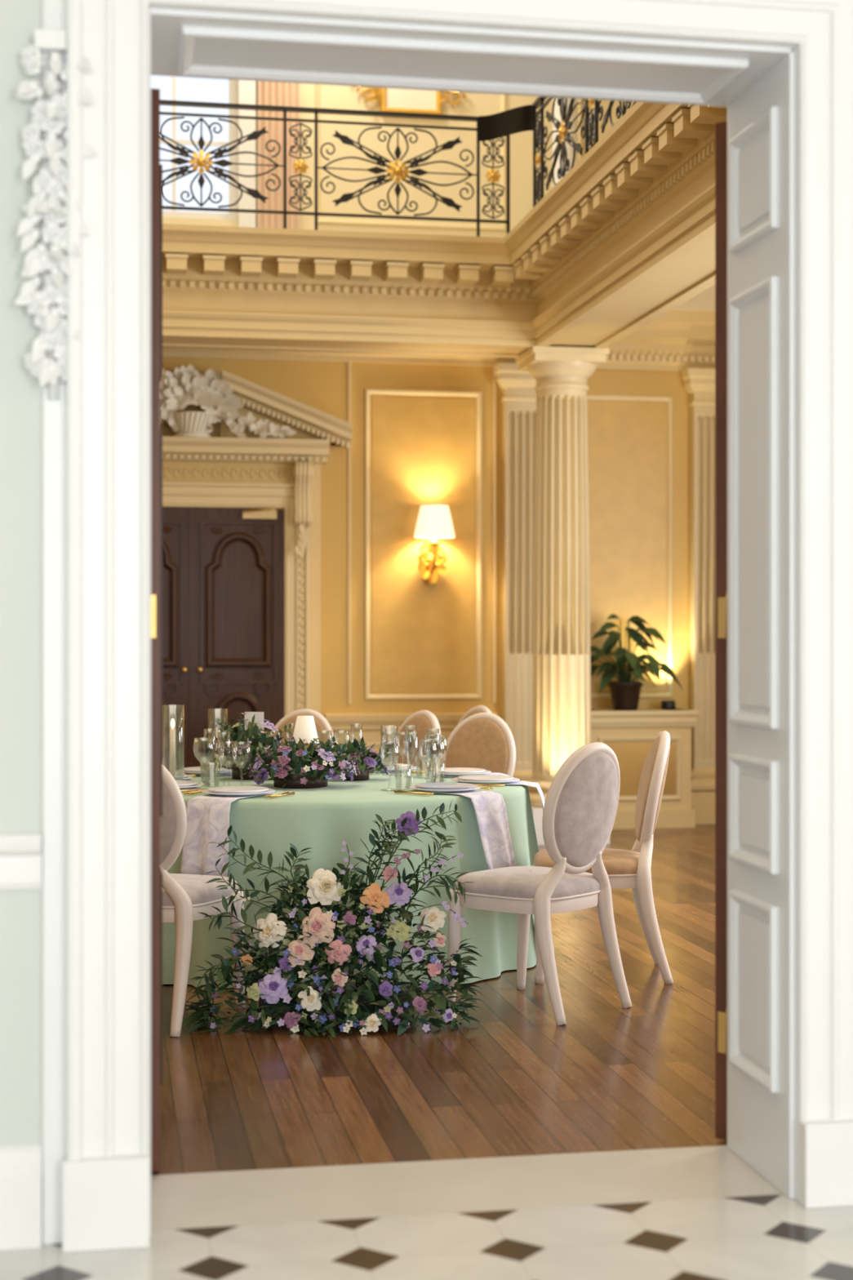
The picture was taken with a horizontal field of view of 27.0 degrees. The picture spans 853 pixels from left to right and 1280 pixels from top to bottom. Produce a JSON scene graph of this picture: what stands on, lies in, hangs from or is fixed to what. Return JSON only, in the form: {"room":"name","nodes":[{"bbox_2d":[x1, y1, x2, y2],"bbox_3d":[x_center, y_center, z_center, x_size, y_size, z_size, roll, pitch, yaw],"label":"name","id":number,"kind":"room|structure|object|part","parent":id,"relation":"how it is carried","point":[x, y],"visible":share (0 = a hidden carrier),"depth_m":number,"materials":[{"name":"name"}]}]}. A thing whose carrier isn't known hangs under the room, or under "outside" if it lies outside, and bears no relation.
{"room":"entrance hall","nodes":[
{"label":"entrance hall","id":0,"kind":"room"},
{"bbox_2d":[0,0,795,1243],"bbox_3d":[-0.168,-2.240,4.363,9.200,7.200,0.450,0,0,-10],"label":"wall","id":1,"kind":"structure","parent":0,"point":[20,392],"depth_m":4.00,"materials":[{"name":"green paint"}]},
{"bbox_2d":[0,1145,41,1249],"bbox_3d":[-2.366,1.250,3.728,3.049,0.220,0.030,0,0,-10],"label":"baseboard","id":2,"kind":"structure","parent":1,"relation":"attached to","point":[20,1166],"depth_m":3.98,"materials":[{"name":"white paint"}]},
{"bbox_2d":[0,832,41,889],"bbox_3d":[-2.365,0.497,3.723,3.049,0.125,0.040,0,0,-10],"label":"trim","id":3,"kind":"structure","parent":1,"relation":"attached to","point":[20,854],"depth_m":3.98,"materials":[{"name":"white paint"}]},
{"bbox_2d":[13,29,97,399],"bbox_3d":[-0.827,-0.950,3.967,0.180,0.820,0.085,0,0,-10],"label":"wall molding ornament","id":4,"kind":"object","parent":1,"relation":"attached to","point":[50,116],"visible":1,"depth_m":3.96,"materials":[{"name":"white paint"}]},
{"bbox_2d":[42,0,852,1252],"bbox_3d":[0.137,-0.158,4.151,2.026,3.036,0.075,0,0,-10],"label":"door frame","id":5,"kind":"structure","parent":1,"relation":"attached to","point":[95,1157],"depth_m":4.01,"materials":[{"name":"white paint"}]},
{"bbox_2d":[148,8,794,1235],"bbox_3d":[0.091,-0.041,4.409,1.558,2.802,0.450,0,0,-10],"label":"door jamb","id":6,"kind":"structure","parent":1,"relation":"in","point":[755,84],"depth_m":4.43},
{"bbox_2d":[151,88,162,1171],"bbox_3d":[-0.772,-0.025,4.883,0.069,2.750,0.786,0,0,-11],"label":"door","id":7,"kind":"structure","parent":6,"relation":"attached to","point":[156,168],"depth_m":4.52,"materials":[{"name":"red wood"}]},
{"bbox_2d":[715,120,727,1140],"bbox_3d":[1.042,-0.025,5.093,0.181,2.750,0.786,0,0,40],"label":"door","id":8,"kind":"structure","parent":6,"relation":"attached to","point":[721,128],"depth_m":4.81,"materials":[{"name":"red wood"}]},
{"bbox_2d":[162,80,690,719],"bbox_3d":[-1.658,-2.240,12.732,9.200,7.200,0.250,0,0,-10],"label":"wall","id":9,"kind":"structure","parent":0,"point":[322,386],"depth_m":12.86,"materials":[{"name":"paint"}]},
{"bbox_2d":[160,76,237,220],"bbox_3d":[-2.245,-4.115,12.602,1.800,2.250,0.080,0,0,-10],"label":"window","id":10,"kind":"structure","parent":9,"relation":"in","point":[233,84],"depth_m":12.71,"materials":[{"name":"white paint"}]},
{"bbox_2d":[160,368,352,716],"bbox_3d":[-1.642,-0.260,12.468,2.232,3.240,0.270,0,0,-10],"label":"door surround","id":11,"kind":"object","parent":9,"relation":"attached to","point":[228,470],"visible":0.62,"depth_m":12.60,"materials":[{"name":"beige paint"}]},
{"bbox_2d":[162,506,284,772],"bbox_3d":[-1.651,0.208,12.516,1.308,2.293,0.163,0,0,-10],"label":"door","id":12,"kind":"structure","parent":11,"relation":"attached to","point":[223,568],"depth_m":12.58,"materials":[{"name":"brown wood"}]},
{"bbox_2d":[160,364,296,438],"bbox_3d":[-1.637,-1.668,12.454,1.441,0.511,0.293,0,0,-12],"label":"flower basket","id":13,"kind":"object","parent":11,"relation":"attached to","point":[177,392],"visible":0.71,"depth_m":12.39,"materials":[{"name":"white paint"}]},
{"bbox_2d":[257,80,299,229],"bbox_3d":[-1.055,-3.990,12.651,0.300,2.700,0.050,0,0,-10],"label":"pilaster","id":14,"kind":"object","parent":9,"relation":"hanging from","point":[268,93],"visible":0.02,"depth_m":12.65,"materials":[{"name":"beige paint"}]},
{"bbox_2d":[355,86,466,114],"bbox_3d":[-0.118,-4.413,12.800,0.970,1.226,0.151,0,0,-10],"label":"gilt-framed painting","id":15,"kind":"object","parent":9,"relation":"attached to","point":[391,100],"visible":0.16,"depth_m":12.85,"materials":[{"name":"metal"}]},
{"bbox_2d":[324,712,497,768],"bbox_3d":[-1.632,0.945,12.581,9.200,0.830,0.055,0,0,-10],"label":"dado","id":16,"kind":"object","parent":9,"relation":"attached to","point":[340,723],"depth_m":12.81,"materials":[{"name":"yellow paint"}]},
{"bbox_2d":[413,503,455,584],"bbox_3d":[0.057,-0.684,12.740,0.302,0.568,0.316,0,0,-10],"label":"wall sconce","id":17,"kind":"object","parent":9,"relation":"attached to","point":[434,522],"visible":1,"depth_m":12.70,"materials":[{"name":"fabric"}]},
{"bbox_2d":[162,309,715,371],"bbox_3d":[-0.922,-2.210,8.597,9.200,0.420,8.150,0,0,-10],"label":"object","id":18,"kind":"structure","parent":9,"relation":"attached to","point":[677,340],"depth_m":13.07,"materials":[{"name":"beige paint"}]},
{"bbox_3d":[-0.922,-2.210,8.597,9.200,0.420,8.150,0,0,-10],"label":"cornice","id":19,"kind":"part","parent":18,"relation":"part of","materials":[{"name":"beige paint"}]},
{"bbox_2d":[238,80,672,755],"bbox_3d":[-1.582,-2.115,12.588,8.500,6.650,0.080,0,0,-10],"label":"wall panels","id":20,"kind":"object","parent":9,"relation":"attached to","point":[423,449],"depth_m":12.94,"materials":[{"name":"yellow paint"}]},
{"bbox_2d":[493,362,536,781],"bbox_3d":[0.755,-0.320,12.951,0.510,3.360,0.160,0,0,-10],"label":"pilaster","id":21,"kind":"object","parent":9,"relation":"attached to","point":[518,399],"visible":0.44,"depth_m":12.94,"materials":[{"name":"beige paint"}]},
{"bbox_2d":[681,368,715,824],"bbox_3d":[2.163,-0.320,13.202,0.510,3.360,0.160,0,0,-10],"label":"pilaster","id":22,"kind":"object","parent":9,"relation":"attached to","point":[700,383],"visible":0.43,"depth_m":13.18,"materials":[{"name":"beige paint"}]},
{"bbox_2d":[0,1194,852,1279],"bbox_3d":[0.902,1.410,0.639,8.400,0.100,7.342,0,0,-10],"label":"floor","id":23,"kind":"structure","parent":0,"point":[775,1237],"depth_m":3.98,"materials":[{"name":"tile"}]},
{"bbox_2d":[151,823,727,1175],"bbox_3d":[-0.924,1.410,8.606,9.200,0.100,8.130,0,0,-10],"label":"floor","id":24,"kind":"structure","parent":0,"point":[514,1081],"depth_m":5.62,"materials":[{"name":"brown wood"}]},
{"bbox_2d":[160,764,245,1036],"bbox_3d":[-0.968,0.867,6.400,0.484,0.996,0.561,0,0,19],"label":"dining chair","id":25,"kind":"object","parent":24,"relation":"on","point":[184,896],"visible":0.34,"depth_m":6.17,"materials":[{"name":"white wood"}]},
{"bbox_2d":[266,708,334,764],"bbox_3d":[-0.758,0.867,9.299,0.484,0.996,0.561,0,0,25],"label":"dining chair","id":26,"kind":"object","parent":24,"relation":"on","point":[323,728],"visible":0.07,"depth_m":9.49,"materials":[{"name":"beige fabric"}]},
{"bbox_2d":[182,800,484,1037],"bbox_3d":[-0.327,0.964,6.312,1.096,0.790,0.532,0,0,0],"label":"flower arrangement","id":27,"kind":"object","parent":24,"relation":"on","point":[362,1003],"visible":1,"depth_m":6.28,"materials":[{"name":"green plant"}]},
{"bbox_2d":[162,769,554,990],"bbox_3d":[-0.466,0.990,7.796,2.008,0.729,2.006,0,0,-10],"label":"tablecloth","id":28,"kind":"object","parent":24,"relation":"on","point":[319,820],"visible":0.29,"depth_m":6.98,"materials":[{"name":"green fabric"}]},
{"bbox_2d":[162,704,184,780],"bbox_3d":[-1.109,0.454,7.766,0.100,0.340,0.100,0,0,-10],"label":"candle","id":29,"kind":"object","parent":28,"relation":"on","point":[172,731],"visible":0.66,"depth_m":7.76,"materials":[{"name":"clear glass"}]},
{"bbox_2d":[180,786,201,790],"bbox_3d":[-1.167,0.787,7.387,0.448,0.336,0.214,0,0,-33],"label":"napkin","id":30,"kind":"object","parent":28,"relation":"on","point":[195,788],"visible":0.05,"depth_m":7.40,"materials":[{"name":"purple fabric"}]},
{"bbox_2d":[175,780,203,789],"bbox_3d":[-1.083,0.608,7.439,0.300,0.023,0.300,0,0,-10],"label":"dinner plate","id":31,"kind":"object","parent":30,"relation":"on","point":[183,784],"visible":0.28,"depth_m":7.42,"materials":[{"name":"white ceramic"}]},
{"bbox_2d":[180,788,207,791],"bbox_3d":[-1.077,0.617,7.439,0.190,0.010,0.407,0,0,-30],"label":"cutlery","id":32,"kind":"object","parent":28,"relation":"on","point":[197,789],"visible":0.2,"depth_m":7.29,"materials":[{"name":"gold metal"}]},
{"bbox_2d":[192,737,212,784],"bbox_3d":[-0.970,0.524,7.700,0.082,0.200,0.082,0,0,-10],"label":"wine glass","id":33,"kind":"object","parent":28,"relation":"on","point":[194,738],"visible":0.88,"depth_m":7.69,"materials":[{"name":"clear glass"}]},
{"bbox_2d":[175,771,231,776],"bbox_3d":[-1.090,0.787,8.323,0.448,0.336,0.214,0,0,37],"label":"napkin","id":34,"kind":"object","parent":28,"relation":"on","point":[175,771],"visible":0.12,"depth_m":8.18,"materials":[{"name":"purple fabric"}]},
{"bbox_2d":[176,766,231,774],"bbox_3d":[-1.012,0.608,8.262,0.300,0.023,0.300,0,0,-10],"label":"dinner plate","id":35,"kind":"object","parent":34,"relation":"on","point":[194,770],"visible":0.77,"depth_m":8.17,"materials":[{"name":"white ceramic"}]},
{"bbox_2d":[195,737,213,784],"bbox_3d":[-0.954,0.524,7.639,0.082,0.200,0.082,0,0,-10],"label":"wine glass","id":36,"kind":"object","parent":28,"relation":"on","point":[211,738],"visible":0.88,"depth_m":7.63,"materials":[{"name":"clear glass"}]},
{"bbox_2d":[200,758,216,781],"bbox_3d":[-0.966,0.574,7.862,0.072,0.100,0.072,0,0,-10],"label":"water tumbler","id":37,"kind":"object","parent":28,"relation":"on","point":[200,758],"visible":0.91,"depth_m":7.85,"materials":[{"name":"clear glass"}]},
{"bbox_2d":[203,728,217,782],"bbox_3d":[-0.950,0.506,7.782,0.064,0.235,0.064,0,0,-10],"label":"champagne flute","id":38,"kind":"object","parent":28,"relation":"on","point":[203,729],"visible":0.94,"depth_m":7.78,"materials":[{"name":"clear glass"}]},
{"bbox_2d":[203,763,220,786],"bbox_3d":[-0.914,0.574,7.568,0.072,0.100,0.072,0,0,-10],"label":"water tumbler","id":39,"kind":"object","parent":28,"relation":"on","point":[203,763],"visible":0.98,"depth_m":7.56,"materials":[{"name":"clear glass"}]},
{"bbox_2d":[208,708,226,768],"bbox_3d":[-0.984,0.474,8.377,0.090,0.300,0.090,0,0,-10],"label":"candle","id":40,"kind":"object","parent":28,"relation":"on","point":[217,731],"visible":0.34,"depth_m":8.37,"materials":[{"name":"clear glass"}]},
{"bbox_2d":[217,731,230,786],"bbox_3d":[-0.856,0.506,7.511,0.064,0.235,0.064,0,0,-10],"label":"champagne flute","id":41,"kind":"object","parent":28,"relation":"on","point":[220,731],"visible":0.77,"depth_m":7.51,"materials":[{"name":"clear glass"}]},
{"bbox_2d":[179,792,274,876],"bbox_3d":[-0.796,0.787,7.053,0.214,0.336,0.448,0,0,21],"label":"napkin","id":42,"kind":"object","parent":28,"relation":"on","point":[207,815],"visible":0.74,"depth_m":6.90,"materials":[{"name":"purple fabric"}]},
{"bbox_2d":[200,786,275,795],"bbox_3d":[-0.757,0.608,7.144,0.300,0.023,0.300,0,0,-10],"label":"dinner plate","id":43,"kind":"object","parent":42,"relation":"on","point":[221,790],"visible":1,"depth_m":7.10,"materials":[{"name":"white ceramic"}]},
{"bbox_2d":[218,741,238,786],"bbox_3d":[-0.827,0.524,7.432,0.082,0.200,0.082,0,0,-10],"label":"wine glass","id":44,"kind":"object","parent":28,"relation":"on","point":[220,741],"visible":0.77,"depth_m":7.42,"materials":[{"name":"clear glass"}]},
{"bbox_2d":[183,791,294,798],"bbox_3d":[-0.753,0.617,7.148,0.407,0.010,0.190,0,0,24],"label":"cutlery","id":45,"kind":"object","parent":28,"relation":"on","point":[193,792],"visible":0.74,"depth_m":7.12,"materials":[{"name":"gold metal"}]},
{"bbox_2d":[231,742,251,767],"bbox_3d":[-0.769,0.524,7.382,0.082,0.200,0.082,0,0,-10],"label":"wine glass","id":46,"kind":"object","parent":28,"relation":"on","point":[233,742],"visible":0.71,"depth_m":7.37,"materials":[{"name":"clear glass"}]},
{"bbox_2d":[204,712,292,779],"bbox_3d":[-0.790,0.474,7.995,0.399,0.296,0.397,0,0,0],"label":"centrepiece","id":47,"kind":"object","parent":28,"relation":"on","point":[254,735],"visible":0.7,"depth_m":7.95,"materials":[{"name":"green plant"}]},
{"bbox_2d":[244,711,263,761],"bbox_3d":[-0.800,0.479,8.258,0.090,0.290,0.040,0,0,4],"label":"table number card","id":48,"kind":"object","parent":28,"relation":"on","point":[259,716],"visible":0.18,"depth_m":8.26,"materials":[{"name":"white paper"}]},
{"bbox_2d":[223,734,369,788],"bbox_3d":[-0.548,0.510,7.568,0.500,0.225,0.519,0,0,42],"label":"centrepiece","id":49,"kind":"object","parent":28,"relation":"on","point":[281,759],"visible":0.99,"depth_m":7.48,"materials":[{"name":"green plant"}]},
{"bbox_2d":[293,715,319,748],"bbox_3d":[-0.542,0.482,7.948,0.124,0.284,0.124,0,0,-10],"label":"table lamp","id":50,"kind":"object","parent":28,"relation":"on","point":[304,727],"visible":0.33,"depth_m":7.91,"materials":[{"name":"white fabric"}]},
{"bbox_2d":[351,723,362,742],"bbox_3d":[-0.326,0.506,8.271,0.064,0.235,0.064,0,0,-10],"label":"champagne flute","id":51,"kind":"object","parent":28,"relation":"on","point":[351,723],"visible":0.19,"depth_m":8.27,"materials":[{"name":"clear glass"}]},
{"bbox_2d":[325,736,391,780],"bbox_3d":[-0.316,0.525,7.937,0.325,0.195,0.288,0,0,30],"label":"centrepiece","id":52,"kind":"object","parent":28,"relation":"on","point":[371,761],"visible":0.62,"depth_m":7.88,"materials":[{"name":"green plant"}]},
{"bbox_2d":[379,742,399,791],"bbox_3d":[-0.154,0.524,7.380,0.082,0.200,0.082,0,0,-10],"label":"wine glass","id":53,"kind":"object","parent":28,"relation":"on","point":[381,742],"visible":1,"depth_m":7.37,"materials":[{"name":"clear glass"}]},
{"bbox_2d":[381,724,397,766],"bbox_3d":[-0.176,0.514,8.399,0.080,0.220,0.080,0,0,-10],"label":"candle","id":54,"kind":"object","parent":28,"relation":"on","point":[388,741],"visible":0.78,"depth_m":8.39,"materials":[{"name":"clear glass"}]},
{"bbox_2d":[381,731,398,774],"bbox_3d":[-0.170,0.524,8.232,0.082,0.200,0.082,0,0,-10],"label":"wine glass","id":55,"kind":"object","parent":28,"relation":"on","point":[382,731],"visible":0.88,"depth_m":8.23,"materials":[{"name":"clear glass"}]},
{"bbox_2d":[368,768,421,773],"bbox_3d":[-0.157,0.787,8.561,0.214,0.336,0.448,0,0,19],"label":"napkin","id":56,"kind":"object","parent":28,"relation":"on","point":[415,768],"visible":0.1,"depth_m":8.36,"materials":[{"name":"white fabric"}]},
{"bbox_2d":[368,763,416,771],"bbox_3d":[-0.192,0.608,8.468,0.300,0.023,0.300,0,0,-10],"label":"dinner plate","id":57,"kind":"object","parent":56,"relation":"on","point":[400,766],"visible":0.38,"depth_m":8.38,"materials":[{"name":"white ceramic"}]},
{"bbox_2d":[394,764,411,789],"bbox_3d":[-0.099,0.574,7.440,0.072,0.100,0.072,0,0,-10],"label":"water tumbler","id":58,"kind":"object","parent":28,"relation":"on","point":[394,765],"visible":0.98,"depth_m":7.43,"materials":[{"name":"clear glass"}]},
{"bbox_2d":[395,731,412,775],"bbox_3d":[-0.106,0.524,8.181,0.082,0.200,0.082,0,0,-10],"label":"wine glass","id":59,"kind":"object","parent":28,"relation":"on","point":[398,731],"visible":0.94,"depth_m":8.17,"materials":[{"name":"clear glass"}]},
{"bbox_2d":[404,724,416,776],"bbox_3d":[-0.074,0.506,8.102,0.064,0.235,0.064,0,0,-10],"label":"champagne flute","id":60,"kind":"object","parent":28,"relation":"on","point":[405,725],"visible":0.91,"depth_m":8.10,"materials":[{"name":"clear glass"}]},
{"bbox_2d":[404,731,417,786],"bbox_3d":[-0.063,0.506,7.513,0.064,0.235,0.064,0,0,-10],"label":"champagne flute","id":61,"kind":"object","parent":28,"relation":"on","point":[415,731],"visible":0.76,"depth_m":7.51,"materials":[{"name":"clear glass"}]},
{"bbox_2d":[411,768,432,773],"bbox_3d":[-0.196,0.617,8.464,0.407,0.010,0.190,0,0,22],"label":"cutlery","id":62,"kind":"object","parent":28,"relation":"on","point":[426,769],"visible":0.43,"depth_m":8.40,"materials":[{"name":"gold metal"}]},
{"bbox_2d":[415,755,431,777],"bbox_3d":[-0.014,0.574,8.048,0.072,0.100,0.072,0,0,-10],"label":"water tumbler","id":63,"kind":"object","parent":28,"relation":"on","point":[415,756],"visible":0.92,"depth_m":8.04,"materials":[{"name":"clear glass"}]},
{"bbox_2d":[417,738,436,764],"bbox_3d":[0.004,0.524,7.565,0.082,0.200,0.082,0,0,-10],"label":"wine glass","id":64,"kind":"object","parent":28,"relation":"on","point":[428,739],"visible":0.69,"depth_m":7.56,"materials":[{"name":"clear glass"}]},
{"bbox_2d":[423,733,441,779],"bbox_3d":[0.028,0.524,7.979,0.082,0.200,0.082,0,0,-10],"label":"wine glass","id":65,"kind":"object","parent":28,"relation":"on","point":[425,734],"visible":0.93,"depth_m":7.97,"materials":[{"name":"clear glass"}]},
{"bbox_2d":[426,728,439,781],"bbox_3d":[0.030,0.506,7.810,0.064,0.235,0.064,0,0,-10],"label":"champagne flute","id":66,"kind":"object","parent":28,"relation":"on","point":[428,728],"visible":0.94,"depth_m":7.81,"materials":[{"name":"clear glass"}]},
{"bbox_2d":[426,738,444,782],"bbox_3d":[0.037,0.524,7.649,0.082,0.200,0.082,0,0,-10],"label":"wine glass","id":67,"kind":"object","parent":28,"relation":"on","point":[427,739],"visible":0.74,"depth_m":7.64,"materials":[{"name":"clear glass"}]},
{"bbox_2d":[428,760,444,782],"bbox_3d":[0.045,0.574,7.730,0.072,0.100,0.072,0,0,-10],"label":"water tumbler","id":68,"kind":"object","parent":28,"relation":"on","point":[428,760],"visible":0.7,"depth_m":7.72,"materials":[{"name":"clear glass"}]},
{"bbox_2d":[429,734,447,781],"bbox_3d":[0.052,0.524,7.891,0.082,0.200,0.082,0,0,-10],"label":"wine glass","id":69,"kind":"object","parent":28,"relation":"on","point":[437,735],"visible":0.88,"depth_m":7.88,"materials":[{"name":"clear glass"}]},
{"bbox_2d":[394,786,493,795],"bbox_3d":[0.074,0.617,7.325,0.190,0.010,0.407,0,0,42],"label":"cutlery","id":70,"kind":"object","parent":28,"relation":"on","point":[482,787],"visible":0.65,"depth_m":7.20,"materials":[{"name":"gold metal"}]},
{"bbox_2d":[407,789,515,869],"bbox_3d":[0.151,0.787,7.255,0.448,0.336,0.214,0,0,39],"label":"napkin","id":71,"kind":"object","parent":28,"relation":"on","point":[490,806],"visible":0.73,"depth_m":7.14,"materials":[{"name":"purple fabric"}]},
{"bbox_2d":[408,782,481,792],"bbox_3d":[0.076,0.608,7.319,0.300,0.023,0.300,0,0,-10],"label":"dinner plate","id":72,"kind":"object","parent":71,"relation":"on","point":[443,787],"visible":1,"depth_m":7.26,"materials":[{"name":"white ceramic"}]},
{"bbox_2d":[425,773,507,777],"bbox_3d":[0.232,0.787,8.238,0.448,0.336,0.214,0,0,-35],"label":"napkin","id":73,"kind":"object","parent":28,"relation":"on","point":[500,774],"visible":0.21,"depth_m":8.20,"materials":[{"name":"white fabric"}]},
{"bbox_2d":[426,767,491,776],"bbox_3d":[0.150,0.608,8.183,0.300,0.023,0.300,0,0,-10],"label":"dinner plate","id":74,"kind":"object","parent":73,"relation":"on","point":[451,771],"visible":0.95,"depth_m":8.12,"materials":[{"name":"white ceramic"}]},
{"bbox_2d":[474,784,504,786],"bbox_3d":[0.253,0.617,7.742,0.190,0.010,0.407,0,0,5],"label":"cutlery","id":75,"kind":"object","parent":28,"relation":"on","point":[501,785],"visible":0.26,"depth_m":7.54,"materials":[{"name":"gold metal"}]},
{"bbox_2d":[457,780,545,811],"bbox_3d":[0.356,0.787,7.733,0.448,0.336,0.214,0,0,2],"label":"napkin","id":76,"kind":"object","parent":28,"relation":"on","point":[536,785],"visible":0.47,"depth_m":7.68,"materials":[{"name":"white fabric"}]},
{"bbox_2d":[451,774,519,783],"bbox_3d":[0.257,0.608,7.739,0.300,0.023,0.300,0,0,-10],"label":"dinner plate","id":77,"kind":"object","parent":76,"relation":"on","point":[473,779],"visible":1,"depth_m":7.68,"materials":[{"name":"white ceramic"}]},
{"bbox_3d":[-1.271,0.787,7.848,0.463,0.336,0.279,0,0,-10],"label":"napkin","id":78,"kind":"object","parent":28,"relation":"on","visible":0},
{"bbox_2d":[173,773,193,780],"bbox_3d":[-1.178,0.608,7.849,0.300,0.023,0.300,0,0,-10],"label":"dinner plate","id":79,"kind":"object","parent":78,"relation":"on","point":[178,776],"visible":0.2,"depth_m":7.82,"materials":[{"name":"white ceramic"}]},
{"bbox_2d":[391,710,440,769],"bbox_3d":[-0.220,0.867,9.222,0.561,0.996,0.484,0,0,-35],"label":"dining chair","id":80,"kind":"object","parent":24,"relation":"on","point":[423,720],"visible":0.21,"depth_m":9.30,"materials":[{"name":"beige fabric"}]},
{"bbox_2d":[457,705,491,725],"bbox_3d":[0.086,0.867,9.905,0.561,0.996,0.484,0,0,-30],"label":"dining chair","id":81,"kind":"object","parent":24,"relation":"on","point":[480,708],"visible":0.04,"depth_m":10.03,"materials":[{"name":"beige wood"}]},
{"bbox_2d":[442,712,515,776],"bbox_3d":[0.164,0.867,8.838,0.484,0.996,0.561,0,0,32],"label":"dining chair","id":82,"kind":"object","parent":24,"relation":"on","point":[483,740],"visible":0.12,"depth_m":8.99,"materials":[{"name":"beige fabric"}]},
{"bbox_2d":[446,742,632,1025],"bbox_3d":[0.422,0.867,6.602,0.561,0.996,0.484,0,0,42],"label":"dining chair","id":83,"kind":"object","parent":24,"relation":"on","point":[580,807],"visible":0.91,"depth_m":6.44,"materials":[{"name":"beige fabric"}]},
{"bbox_2d":[515,346,609,844],"bbox_3d":[0.919,-0.294,12.089,0.560,3.309,0.560,0,0,-10],"label":"fluted column","id":84,"kind":"structure","parent":24,"relation":"on","point":[562,667],"depth_m":11.95,"materials":[{"name":"white paint"}]},
{"bbox_2d":[162,102,727,357],"bbox_3d":[-1.809,-2.290,8.074,7.265,0.680,7.428,0,0,-10],"label":"entablature","id":85,"kind":"object","parent":84,"relation":"on","point":[625,237],"visible":0.69,"depth_m":11.33,"materials":[{"name":"beige paint"}]},
{"bbox_2d":[160,99,535,236],"bbox_3d":[-2.495,-3.010,10.905,6.409,0.780,0.357,0,0,-10],"label":"iron railing","id":86,"kind":"object","parent":85,"relation":"on","point":[519,119],"visible":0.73,"depth_m":11.38,"materials":[{"name":"metal"}]},
{"bbox_2d":[531,96,635,207],"bbox_3d":[1.248,-3.010,8.160,0.063,0.780,6.408,0,0,-10],"label":"iron railing","id":87,"kind":"object","parent":85,"relation":"on","point":[539,135],"visible":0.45,"depth_m":10.59,"materials":[{"name":"metal"}]},
{"bbox_2d":[533,730,673,984],"bbox_3d":[0.714,0.867,7.247,0.561,0.996,0.484,0,0,2],"label":"dining chair","id":88,"kind":"object","parent":24,"relation":"on","point":[625,868],"visible":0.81,"depth_m":7.06,"materials":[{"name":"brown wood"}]},
{"bbox_2d":[591,708,699,829],"bbox_3d":[1.522,0.935,12.955,0.870,0.850,0.305,0,0,-10],"label":"pedestal","id":89,"kind":"object","parent":24,"relation":"on","point":[631,735],"visible":0.52,"depth_m":12.84,"materials":[{"name":"beige wood"}]},
{"bbox_2d":[590,613,683,710],"bbox_3d":[1.466,0.159,12.831,0.813,0.701,0.510,0,0,-10],"label":"potted plant","id":90,"kind":"object","parent":89,"relation":"on","point":[625,692],"visible":0.99,"depth_m":12.89,"materials":[{"name":"plant"}]},
{"bbox_2d":[660,700,675,709],"bbox_3d":[1.776,0.476,13.064,0.110,0.065,0.110,0,0,-10],"label":"uplight","id":91,"kind":"object","parent":89,"relation":"on","point":[665,704],"visible":1,"depth_m":13.02,"materials":[{"name":"black metal"}]},
{"bbox_2d":[151,1145,784,1230],"bbox_3d":[0.086,1.410,4.440,1.554,0.100,0.428,0,0,-10],"label":"threshold","id":92,"kind":"object","parent":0,"point":[374,1190],"depth_m":4.42,"materials":[{"name":"beige stone"}]},
{"bbox_2d":[673,284,715,311],"bbox_3d":[-0.922,-2.515,8.597,9.200,0.190,8.150,0,0,-10],"label":"ceiling","id":93,"kind":"structure","parent":0,"point":[704,300],"depth_m":12.74,"materials":[{"name":"paint"}]},
{"bbox_2d":[552,97,577,187],"bbox_3d":[0.996,-3.985,12.773,0.238,2.750,0.238,0,0,35],"label":"column","id":94,"kind":"structure","parent":93,"relation":"on","point":[557,108],"depth_m":12.71,"materials":[{"name":"white paint"}]}
]}

